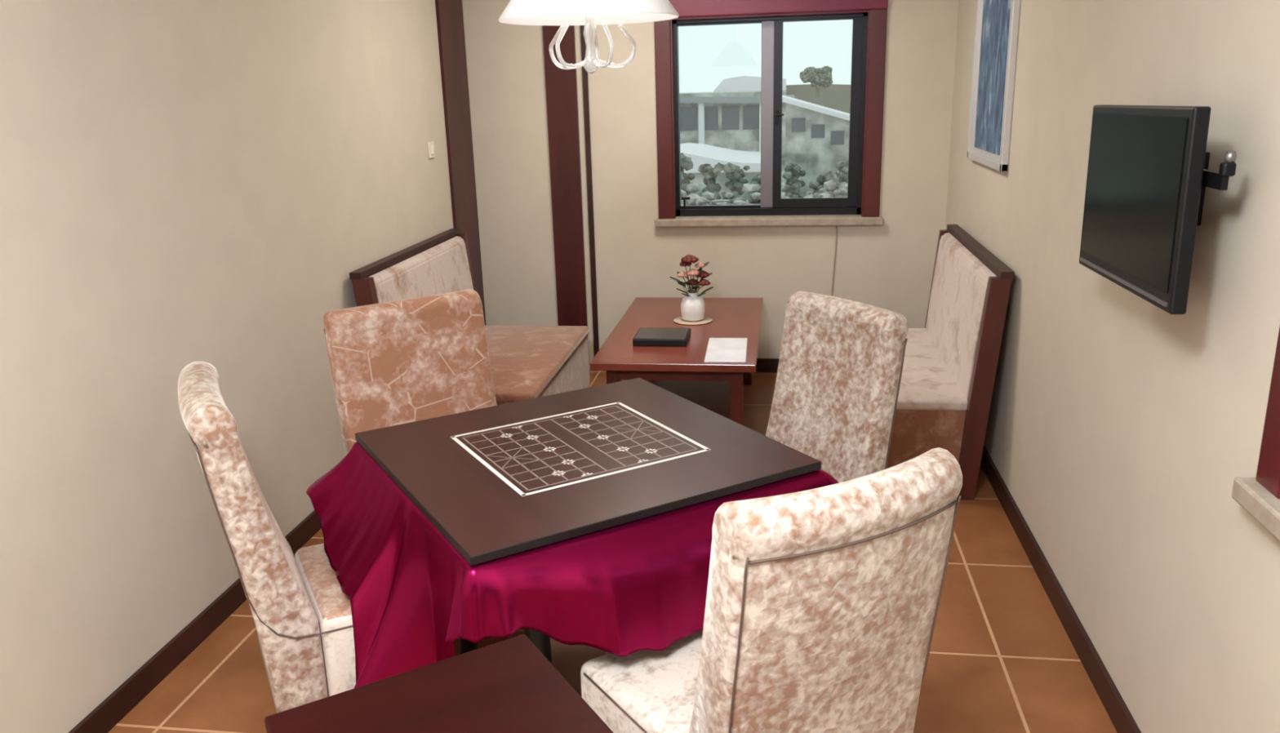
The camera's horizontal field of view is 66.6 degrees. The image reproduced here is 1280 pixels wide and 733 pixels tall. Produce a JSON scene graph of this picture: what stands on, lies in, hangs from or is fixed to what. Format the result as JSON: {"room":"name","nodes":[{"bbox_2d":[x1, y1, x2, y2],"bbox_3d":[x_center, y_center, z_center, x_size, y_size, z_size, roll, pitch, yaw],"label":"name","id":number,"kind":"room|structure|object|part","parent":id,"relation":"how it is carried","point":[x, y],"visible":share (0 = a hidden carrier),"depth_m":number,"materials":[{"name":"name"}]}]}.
{"room":"game room","nodes":[
{"label":"game room","id":0,"kind":"room"},
{"bbox_2d":[0,0,453,732],"bbox_3d":[-1.629,-0.277,2.368,0.160,2.720,7.709,1,16,8],"label":"wall","id":1,"kind":"structure","parent":0,"point":[183,183],"depth_m":2.97,"materials":[{"name":"paint"}]},
{"bbox_2d":[67,510,321,732],"bbox_3d":[-1.536,1.050,2.514,0.015,0.085,6.960,1,16,8],"label":"baseboard","id":2,"kind":"structure","parent":1,"relation":"attached to","point":[118,704],"depth_m":3.02,"materials":[{"name":"brown wood"}]},
{"bbox_2d":[427,142,435,158],"bbox_3d":[-1.114,-1.157,5.208,0.015,0.084,0.080,1,16,8],"label":"light switch","id":3,"kind":"object","parent":1,"relation":"attached to","point":[430,144],"visible":1,"depth_m":5.19,"materials":[{"name":"beige plastic"}]},
{"bbox_2d":[435,0,485,325],"bbox_3d":[-1.044,-1.240,5.670,0.018,2.720,0.414,1,16,8],"label":"trim","id":4,"kind":"structure","parent":1,"relation":"attached to","point":[449,13],"depth_m":5.60,"materials":[{"name":"brown wood"}]},
{"bbox_2d":[107,369,1117,732],"bbox_3d":[-0.128,1.097,2.542,3.115,0.100,7.709,1,16,8],"label":"floor","id":5,"kind":"structure","parent":0,"point":[1002,659],"depth_m":2.99,"materials":[{"name":"tile"}]},
{"bbox_2d":[177,360,355,713],"bbox_3d":[-0.864,0.504,2.628,0.560,1.036,0.491,-10,18,-26],"label":"upholstered chair","id":6,"kind":"object","parent":5,"relation":"on","point":[302,614],"visible":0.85,"depth_m":2.38,"materials":[{"name":"beige fabric"}]},
{"bbox_3d":[-0.754,0.686,2.736,0.326,0.277,0.486,-10,18,-26],"label":"seat","id":7,"kind":"part","parent":6,"relation":"part of","materials":[{"name":"fabric"}]},
{"bbox_2d":[323,288,497,455],"bbox_3d":[-0.663,0.311,3.309,0.556,1.022,0.564,-13,19,-34],"label":"upholstered chair","id":8,"kind":"object","parent":5,"relation":"on","point":[396,362],"visible":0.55,"depth_m":3.33,"materials":[{"name":"orange fabric"}]},
{"bbox_2d":[264,634,613,732],"bbox_3d":[-0.239,0.953,1.512,0.455,0.750,0.620,-11,18,-29],"label":"side table","id":9,"kind":"object","parent":5,"relation":"on","point":[508,686],"visible":1,"depth_m":1.58,"materials":[{"name":"brown wood"}]},
{"bbox_2d":[349,228,590,405],"bbox_3d":[-0.760,-0.120,4.914,0.775,0.968,1.350,1,16,8],"label":"upholstered bench","id":10,"kind":"object","parent":5,"relation":"on","point":[526,362],"visible":0.42,"depth_m":4.89,"materials":[{"name":"brown fabric"}]},
{"bbox_3d":[-1.151,0.069,4.344,0.157,0.940,0.050,1,16,8],"label":"leg","id":11,"kind":"part","parent":10,"relation":"part of","materials":[{"name":"brown wood"}]},
{"bbox_3d":[-1.132,-0.576,4.838,0.050,0.028,1.350,1,16,8],"label":"rail","id":12,"kind":"part","parent":10,"relation":"part of","materials":[{"name":"brown wood"}]},
{"bbox_3d":[-1.099,-0.263,4.926,0.085,0.655,1.255,1,16,8],"label":"panel","id":13,"kind":"part","parent":10,"relation":"part of","materials":[{"name":"beige fabric"}]},
{"bbox_2d":[369,235,473,303],"bbox_3d":[-1.058,-0.281,4.916,0.104,0.573,1.253,1,16,8],"label":"cushion","id":14,"kind":"object","parent":10,"relation":"on","point":[443,265],"depth_m":4.88,"materials":[{"name":"fabric"}]},
{"bbox_3d":[-0.965,-0.291,5.582,0.157,0.940,0.045,1,16,8],"label":"leg","id":15,"kind":"part","parent":10,"relation":"part of","materials":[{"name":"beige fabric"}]},
{"bbox_2d":[484,325,589,402],"bbox_3d":[-0.701,-0.038,4.934,0.660,0.045,1.280,1,16,8],"label":"seat cushion","id":16,"kind":"object","parent":10,"relation":"on","point":[525,361],"depth_m":4.91,"materials":[{"name":"brown fabric"}]},
{"bbox_3d":[-0.696,0.128,4.981,0.640,0.310,1.262,1,16,8],"label":"seat","id":17,"kind":"part","parent":10,"relation":"part of","materials":[{"name":"brown fabric"}]},
{"bbox_2d":[460,628,551,663],"bbox_3d":[-0.168,0.601,2.778,0.919,0.731,0.890,-11,18,-29],"label":"table","id":18,"kind":"object","parent":5,"relation":"on","point":[541,641],"visible":0.02,"depth_m":2.43,"materials":[{"name":"black wood"}]},
{"bbox_3d":[-0.512,0.693,2.898,0.081,0.508,0.081,-11,18,-29],"label":"leg","id":19,"kind":"part","parent":18,"relation":"part of","materials":[{"name":"black wood"}]},
{"bbox_3d":[-0.255,0.806,2.476,0.081,0.508,0.081,-11,18,-29],"label":"leg","id":20,"kind":"part","parent":18,"relation":"part of","materials":[{"name":"black wood"}]},
{"bbox_2d":[306,441,838,688],"bbox_3d":[-0.243,0.514,2.725,1.286,0.545,1.222,-11,18,-29],"label":"tablecloth","id":21,"kind":"object","parent":18,"relation":"on","point":[624,589],"visible":0.38,"depth_m":2.25,"materials":[{"name":"pink fabric"}]},
{"bbox_2d":[355,377,821,565],"bbox_3d":[-0.179,0.229,2.671,0.959,0.022,0.930,-11,18,-29],"label":"game board","id":22,"kind":"object","parent":21,"relation":"on","point":[504,480],"visible":1,"depth_m":2.55,"materials":[{"name":"laminate"}]},
{"bbox_2d":[590,297,763,425],"bbox_3d":[0.252,0.030,5.137,0.754,0.500,1.430,1,16,8],"label":"coffee table","id":23,"kind":"object","parent":5,"relation":"on","point":[682,371],"visible":0.7,"depth_m":4.83,"materials":[{"name":"brown wood"}]},
{"bbox_3d":[-0.118,0.218,4.590,0.060,0.460,0.060,1,16,8],"label":"leg","id":24,"kind":"part","parent":23,"relation":"part of","materials":[{"name":"brown wood"}]},
{"bbox_2d":[632,327,690,346],"bbox_3d":[0.110,-0.147,4.791,0.260,0.038,0.240,1,16,8],"label":"folder","id":25,"kind":"object","parent":23,"relation":"on","point":[645,336],"visible":1,"depth_m":4.71,"materials":[{"name":"black leather"}]},
{"bbox_2d":[646,380,729,419],"bbox_3d":[0.256,0.145,5.170,0.500,0.020,1.160,1,16,8],"label":"shelf","id":26,"kind":"object","parent":23,"relation":"attached to","point":[713,396],"depth_m":5.16,"materials":[{"name":"brown wood"}]},
{"bbox_2d":[673,315,712,324],"bbox_3d":[0.282,-0.247,5.179,0.210,0.006,0.210,1,16,8],"label":"doily","id":27,"kind":"object","parent":23,"relation":"on","point":[678,320],"visible":0.75,"depth_m":5.13,"materials":[{"name":"beige fabric"}]},
{"bbox_2d":[680,291,705,321],"bbox_3d":[0.280,-0.321,5.157,0.130,0.148,0.130,1,16,8],"label":"flower vase","id":28,"kind":"object","parent":27,"relation":"on","point":[692,307],"visible":0.94,"depth_m":5.11,"materials":[{"name":"white ceramic"}]},
{"bbox_2d":[669,254,713,296],"bbox_3d":[0.270,-0.452,5.114,0.231,0.270,0.138,1,16,8],"label":"flower bouquet","id":29,"kind":"object","parent":28,"relation":"in","point":[686,260],"visible":0.98,"depth_m":5.09,"materials":[{"name":"red plant"}]},
{"bbox_3d":[0.226,-0.484,5.117,0.064,0.031,0.061,1,16,8],"label":"flower","id":30,"kind":"part","parent":29,"relation":"part of","materials":[{"name":"pink plant"}]},
{"bbox_3d":[0.239,-0.544,5.129,0.065,0.032,0.066,1,16,8],"label":"flower","id":31,"kind":"part","parent":29,"relation":"part of","materials":[{"name":"red plant"}]},
{"bbox_3d":[0.259,-0.563,5.089,0.096,0.044,0.092,1,16,8],"label":"flower","id":32,"kind":"part","parent":29,"relation":"part of","materials":[{"name":"red plant"}]},
{"bbox_3d":[0.277,-0.445,5.121,0.072,0.034,0.069,1,16,8],"label":"flower","id":33,"kind":"part","parent":29,"relation":"part of","materials":[{"name":"red plant"}]},
{"bbox_3d":[0.279,-0.492,5.090,0.071,0.034,0.070,1,16,8],"label":"flower","id":34,"kind":"part","parent":29,"relation":"part of","materials":[{"name":"pink plant"}]},
{"bbox_3d":[0.314,-0.533,5.110,0.057,0.028,0.055,1,16,8],"label":"flower","id":35,"kind":"part","parent":29,"relation":"part of","materials":[{"name":"pink plant"}]},
{"bbox_3d":[0.326,-0.487,5.112,0.080,0.038,0.080,1,16,8],"label":"flower","id":36,"kind":"part","parent":29,"relation":"part of","materials":[{"name":"red plant"}]},
{"bbox_3d":[0.334,-0.441,5.103,0.071,0.034,0.070,1,16,8],"label":"flower","id":37,"kind":"part","parent":29,"relation":"part of","materials":[{"name":"red plant"}]},
{"bbox_2d":[704,337,746,362],"bbox_3d":[0.408,-0.080,4.587,0.186,0.003,0.430,0,16,7],"label":"leaflet","id":38,"kind":"object","parent":23,"relation":"on","point":[718,349],"visible":1,"depth_m":4.57,"materials":[{"name":"paper"}]},
{"bbox_3d":[0.446,0.225,4.507,0.060,0.460,0.060,1,16,8],"label":"leg","id":39,"kind":"part","parent":23,"relation":"part of","materials":[{"name":"brown wood"}]},
{"bbox_3d":[0.624,-0.120,5.695,0.060,0.460,0.060,1,16,8],"label":"leg","id":40,"kind":"part","parent":23,"relation":"part of","materials":[{"name":"brown wood"}]},
{"bbox_2d":[580,447,962,732],"bbox_3d":[0.256,0.630,2.075,0.559,1.036,0.683,-10,18,-27],"label":"upholstered chair","id":41,"kind":"object","parent":5,"relation":"on","point":[820,606],"visible":1,"depth_m":1.74,"materials":[{"name":"beige fabric"}]},
{"bbox_3d":[0.200,0.799,2.244,0.555,0.277,0.421,-10,18,-27],"label":"seat","id":42,"kind":"part","parent":41,"relation":"part of","materials":[{"name":"fabric"}]},
{"bbox_2d":[765,290,907,483],"bbox_3d":[0.438,0.339,3.071,0.673,1.036,0.482,-11,18,-30],"label":"upholstered chair","id":43,"kind":"object","parent":5,"relation":"on","point":[841,362],"visible":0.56,"depth_m":3.06,"materials":[{"name":"beige fabric"}]},
{"bbox_2d":[884,224,1014,500],"bbox_3d":[1.188,-0.096,4.629,0.775,0.968,1.350,1,16,8],"label":"upholstered bench","id":44,"kind":"object","parent":5,"relation":"on","point":[950,364],"visible":0.64,"depth_m":4.09,"materials":[{"name":"fabric"}]},
{"bbox_3d":[1.139,0.152,4.712,0.640,0.310,1.262,1,16,8],"label":"seat","id":45,"kind":"part","parent":44,"relation":"part of","materials":[{"name":"brown fabric"}]},
{"bbox_2d":[894,328,967,410],"bbox_3d":[1.135,-0.015,4.666,0.660,0.045,1.280,1,16,8],"label":"seat cushion","id":46,"kind":"object","parent":44,"relation":"on","point":[928,382],"depth_m":4.30,"materials":[{"name":"fabric"}]},
{"bbox_3d":[1.580,-0.259,5.209,0.157,0.940,0.045,1,16,8],"label":"leg","id":47,"kind":"part","parent":44,"relation":"part of","materials":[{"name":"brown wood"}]},
{"bbox_2d":[925,232,996,399],"bbox_3d":[1.478,-0.249,4.544,0.104,0.573,1.253,1,16,8],"label":"cushion","id":48,"kind":"object","parent":44,"relation":"on","point":[961,277],"depth_m":4.41,"materials":[{"name":"fabric"}]},
{"bbox_3d":[1.520,-0.230,4.543,0.085,0.655,1.255,1,16,8],"label":"panel","id":49,"kind":"part","parent":44,"relation":"part of","materials":[{"name":"beige fabric"}]},
{"bbox_3d":[1.534,-0.543,4.447,0.050,0.028,1.350,1,16,8],"label":"rail","id":50,"kind":"part","parent":44,"relation":"part of","materials":[{"name":"brown wood"}]},
{"bbox_3d":[1.394,0.101,3.971,0.157,0.940,0.050,1,16,8],"label":"leg","id":51,"kind":"part","parent":44,"relation":"part of","materials":[{"name":"brown wood"}]},
{"bbox_2d":[462,0,958,369],"bbox_3d":[0.371,-1.302,5.741,2.795,2.720,0.160,1,16,8],"label":"wall","id":52,"kind":"structure","parent":0,"point":[889,266],"depth_m":5.75,"materials":[{"name":"paint"}]},
{"bbox_2d":[542,25,589,361],"bbox_3d":[-0.448,-1.287,5.774,0.183,2.720,0.020,1,16,8],"label":"trim","id":53,"kind":"structure","parent":52,"relation":"attached to","point":[561,85],"depth_m":5.81,"materials":[{"name":"brown wood"}]},
{"bbox_2d":[580,25,599,355],"bbox_3d":[-0.306,-1.285,5.753,0.030,2.720,0.020,1,16,8],"label":"trim","id":54,"kind":"structure","parent":52,"relation":"attached to","point":[584,74],"depth_m":5.82,"materials":[{"name":"brown wood"}]},
{"bbox_2d":[755,358,779,372],"bbox_3d":[0.759,-0.007,5.967,2.031,0.085,0.015,1,16,8],"label":"baseboard","id":55,"kind":"structure","parent":52,"relation":"attached to","point":[763,365],"depth_m":5.96,"materials":[{"name":"brown wood"}]},
{"bbox_2d":[653,0,888,226],"bbox_3d":[0.735,-1.514,5.583,1.323,1.395,0.180,1,16,8],"label":"window","id":56,"kind":"structure","parent":52,"relation":"in","point":[861,205],"depth_m":5.58,"materials":[{"name":"wood"}]},
{"bbox_3d":[0.277,-0.985,5.862,0.050,0.070,0.020,1,16,8],"label":"handle","id":57,"kind":"part","parent":56,"relation":"part of","materials":[{"name":"black plastic"}]},
{"bbox_3d":[0.503,-1.461,5.713,0.568,1.055,0.024,1,16,8],"label":"sash","id":58,"kind":"part","parent":56,"relation":"part of","materials":[{"name":"glass"}]},
{"bbox_3d":[0.750,-0.860,5.742,1.323,0.049,0.125,1,16,8],"label":"sill","id":59,"kind":"part","parent":56,"relation":"part of","materials":[{"name":"stone"}]},
{"bbox_3d":[0.805,-1.440,5.615,0.048,0.080,0.028,1,16,8],"label":"handle","id":60,"kind":"part","parent":56,"relation":"part of","materials":[{"name":"black plastic"}]},
{"bbox_3d":[1.017,-1.447,5.608,0.494,1.055,0.024,1,16,8],"label":"sash","id":61,"kind":"part","parent":56,"relation":"part of","materials":[{"name":"black metal"}]},
{"bbox_2d":[831,225,837,296],"bbox_3d":[1.149,-0.437,5.785,0.027,0.810,0.008,1,16,8],"label":"power cord","id":62,"kind":"object","parent":52,"relation":"attached to","point":[836,225],"visible":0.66,"depth_m":5.73,"materials":[{"name":"beige plastic"}]},
{"bbox_2d":[945,0,1279,732],"bbox_3d":[1.294,-0.240,1.940,0.160,2.720,7.709,1,16,8],"label":"wall","id":63,"kind":"structure","parent":0,"point":[1121,427],"depth_m":2.47,"materials":[{"name":"paint"}]},
{"bbox_2d":[967,0,1021,172],"bbox_3d":[1.557,-1.359,4.295,0.030,0.920,0.800,1,16,8],"label":"picture frame","id":64,"kind":"object","parent":63,"relation":"attached to","point":[997,21],"visible":1,"depth_m":4.27,"materials":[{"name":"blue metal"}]},
{"bbox_2d":[973,0,1010,155],"bbox_3d":[1.560,-1.363,4.309,0.004,0.800,0.570,1,16,8],"label":"artwork","id":65,"kind":"object","parent":64,"relation":"attached to","point":[996,20],"depth_m":4.30},
{"bbox_2d":[980,444,1141,732],"bbox_3d":[1.245,1.025,2.315,0.015,0.085,7.389,1,16,8],"label":"baseboard","id":66,"kind":"structure","parent":63,"relation":"attached to","point":[1117,709],"depth_m":3.10,"materials":[{"name":"brown wood"}]},
{"bbox_2d":[1196,150,1236,225],"bbox_3d":[1.182,-0.374,2.047,0.096,0.185,0.405,1,16,8],"label":"wall bracket","id":67,"kind":"object","parent":63,"relation":"attached to","point":[1219,180],"visible":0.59,"depth_m":1.87,"materials":[{"name":"black plastic"}]},
{"bbox_2d":[1079,105,1210,314],"bbox_3d":[1.130,-0.383,2.211,0.054,0.405,0.643,1,15,8],"label":"television","id":68,"kind":"object","parent":67,"relation":"attached to","point":[1145,168],"visible":1,"depth_m":2.09,"materials":[{"name":"black plastic"}]},
{"bbox_3d":[1.204,-0.404,2.195,0.096,0.160,0.100,1,16,8],"label":"wall plate","id":69,"kind":"part","parent":67,"relation":"part of","materials":[{"name":"black plastic"}]},
{"bbox_3d":[1.143,-0.408,2.011,0.024,0.052,0.345,1,16,8],"label":"arm","id":70,"kind":"part","parent":67,"relation":"part of","materials":[{"name":"black plastic"}]},
{"bbox_3d":[1.121,-0.399,1.847,0.022,0.024,0.021,1,16,8],"label":"knob","id":71,"kind":"part","parent":67,"relation":"part of","materials":[{"name":"grey metal"}]},
{"bbox_2d":[1231,326,1279,542],"bbox_3d":[1.127,-0.234,1.073,0.180,1.395,1.306,1,16,8],"label":"window","id":72,"kind":"structure","parent":63,"relation":"in","point":[1260,495],"depth_m":1.79,"materials":[{"name":"stone"}]},
{"bbox_3d":[1.118,0.413,1.262,0.125,0.049,1.306,1,16,8],"label":"sill","id":73,"kind":"part","parent":72,"relation":"part of","materials":[{"name":"stone"}]},
{"bbox_3d":[1.116,-0.155,1.097,0.095,1.140,1.266,1,16,8],"label":"casing","id":74,"kind":"part","parent":72,"relation":"part of","materials":[{"name":"wood"}]},
{"bbox_3d":[-0.208,-1.613,1.766,3.115,0.100,7.709,1,16,8],"label":"ceiling","id":75,"kind":"structure","parent":0,"visible":0},
{"bbox_2d":[497,0,679,74],"bbox_3d":[-0.134,-1.193,2.262,0.438,0.985,0.438,1,16,8],"label":"pendant lamp","id":76,"kind":"object","parent":75,"relation":"hanging from","point":[563,14],"visible":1,"depth_m":2.34,"materials":[{"name":"white glass"}]},
{"bbox_3d":[-0.179,-0.788,2.404,0.105,0.106,0.011,6,17,24],"label":"glass arm","id":77,"kind":"part","parent":76,"relation":"part of","materials":[{"name":"white"}]},
{"bbox_3d":[-0.164,-0.769,2.335,0.011,0.106,0.105,13,21,41],"label":"glass arm","id":78,"kind":"part","parent":76,"relation":"part of","materials":[{"name":"white"}]},
{"bbox_3d":[-0.126,-0.946,2.332,0.438,0.218,0.438,1,16,8],"label":"lamp shade","id":79,"kind":"part","parent":76,"relation":"part of","materials":[{"name":"white"}]},
{"bbox_3d":[-0.124,-0.871,2.354,0.044,0.315,0.044,1,16,8],"label":"stem","id":80,"kind":"part","parent":76,"relation":"part of","materials":[{"name":"clear glass"}]},
{"bbox_3d":[-0.115,-0.800,2.439,0.011,0.106,0.105,0,16,6],"label":"glass arm","id":81,"kind":"part","parent":76,"relation":"part of","materials":[{"name":"white"}]},
{"bbox_3d":[-0.091,-0.769,2.327,0.070,0.106,0.086,1,16,8],"label":"glass arm","id":82,"kind":"part","parent":76,"relation":"part of","materials":[{"name":"white"}]},
{"bbox_3d":[-0.060,-0.788,2.391,0.105,0.106,0.011,-5,16,-11],"label":"glass arm","id":83,"kind":"part","parent":76,"relation":"part of","materials":[{"name":"white"}]},
{"label":"outside","id":84,"kind":"structure","parent":0,"visible":0},
{"bbox_2d":[781,171,785,191],"bbox_3d":[19.587,-31.831,130.901,120.000,0.200,248.000,1,16,8],"label":"ground","id":85,"kind":"structure","parent":84,"point":[783,180],"depth_m":60.88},
{"bbox_2d":[680,152,694,195],"bbox_3d":[1.453,-5.798,34.923,1.057,3.636,1.095,5,17,21],"label":"shrub","id":86,"kind":"object","parent":85,"relation":"on","point":[686,163],"visible":0.22,"depth_m":34.33,"materials":[{"name":"green plant"}]},
{"bbox_2d":[697,162,724,199],"bbox_3d":[2.319,-4.906,31.911,0.934,3.529,0.903,1,16,8],"label":"shrub","id":87,"kind":"object","parent":85,"relation":"on","point":[710,174],"visible":0.43,"depth_m":31.42,"materials":[{"name":"green plant"}]},
{"bbox_2d":[680,142,760,199],"bbox_3d":[1.901,-9.001,47.025,9.500,3.100,7.500,1,16,8],"label":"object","id":88,"kind":"object","parent":85,"relation":"on","point":[700,153],"visible":0.26,"depth_m":43.46,"materials":[{"name":"white"}]},
{"bbox_2d":[722,162,750,199],"bbox_3d":[3.483,-5.848,35.631,1.082,3.226,0.903,-7,17,-19],"label":"shrub","id":89,"kind":"object","parent":85,"relation":"on","point":[733,172],"visible":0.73,"depth_m":35.16,"materials":[{"name":"green plant"}]},
{"bbox_2d":[679,75,795,171],"bbox_3d":[-3.068,-18.362,74.037,29.200,6.500,11.600,1,16,8],"label":"building","id":90,"kind":"structure","parent":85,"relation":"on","point":[728,117],"depth_m":67.80,"materials":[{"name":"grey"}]},
{"bbox_2d":[748,173,760,194],"bbox_3d":[4.097,-5.068,33.109,0.868,3.081,0.972,1,16,8],"label":"shrub","id":91,"kind":"object","parent":85,"relation":"on","point":[755,180],"visible":0.11,"depth_m":32.58,"materials":[{"name":"green plant"}]},
{"bbox_2d":[680,179,848,205],"bbox_3d":[3.482,-3.340,26.916,9.000,3.204,5.000,1,16,8],"label":"rubble heap","id":92,"kind":"object","parent":85,"relation":"on","point":[840,190],"visible":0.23,"depth_m":27.74,"materials":[{"name":"grey stone"}]},
{"bbox_2d":[782,162,805,198],"bbox_3d":[5.778,-6.147,36.784,0.882,3.038,0.968,9,19,33],"label":"shrub","id":93,"kind":"object","parent":85,"relation":"on","point":[791,174],"visible":0.76,"depth_m":36.36,"materials":[{"name":"green plant"}]},
{"bbox_2d":[782,94,849,197],"bbox_3d":[11.300,-11.733,51.605,7.700,5.300,8.800,1,16,8],"label":"building","id":94,"kind":"structure","parent":85,"relation":"on","point":[817,136],"depth_m":48.05,"materials":[{"name":"white"}]},
{"bbox_2d":[786,84,850,113],"bbox_3d":[21.503,-38.527,143.397,80.000,5.680,40.000,1,16,8],"label":"hill","id":95,"kind":"structure","parent":85,"relation":"on","point":[836,96],"depth_m":123.36,"materials":[{"name":"green plant"}]},
{"bbox_2d":[808,171,837,195],"bbox_3d":[6.162,-5.138,33.251,0.856,3.022,0.955,-8,17,-20],"label":"shrub","id":96,"kind":"object","parent":85,"relation":"on","point":[816,185],"visible":0.38,"depth_m":32.75,"materials":[{"name":"green plant"}]},
{"bbox_2d":[831,159,848,194],"bbox_3d":[7.724,-6.320,36.989,0.993,3.147,1.000,-13,20,-35],"label":"shrub","id":97,"kind":"object","parent":85,"relation":"on","point":[842,166],"visible":0.3,"depth_m":36.45,"materials":[{"name":"green plant"}]},
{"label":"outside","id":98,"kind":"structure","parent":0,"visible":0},
{"bbox_2d":[799,66,833,97],"bbox_3d":[20.571,-33.189,113.597,3.915,3.488,3.988,1,16,8],"label":"tree","id":99,"kind":"object","parent":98,"point":[819,77],"visible":1,"depth_m":112.41,"materials":[{"name":"green plant"}]}
]}

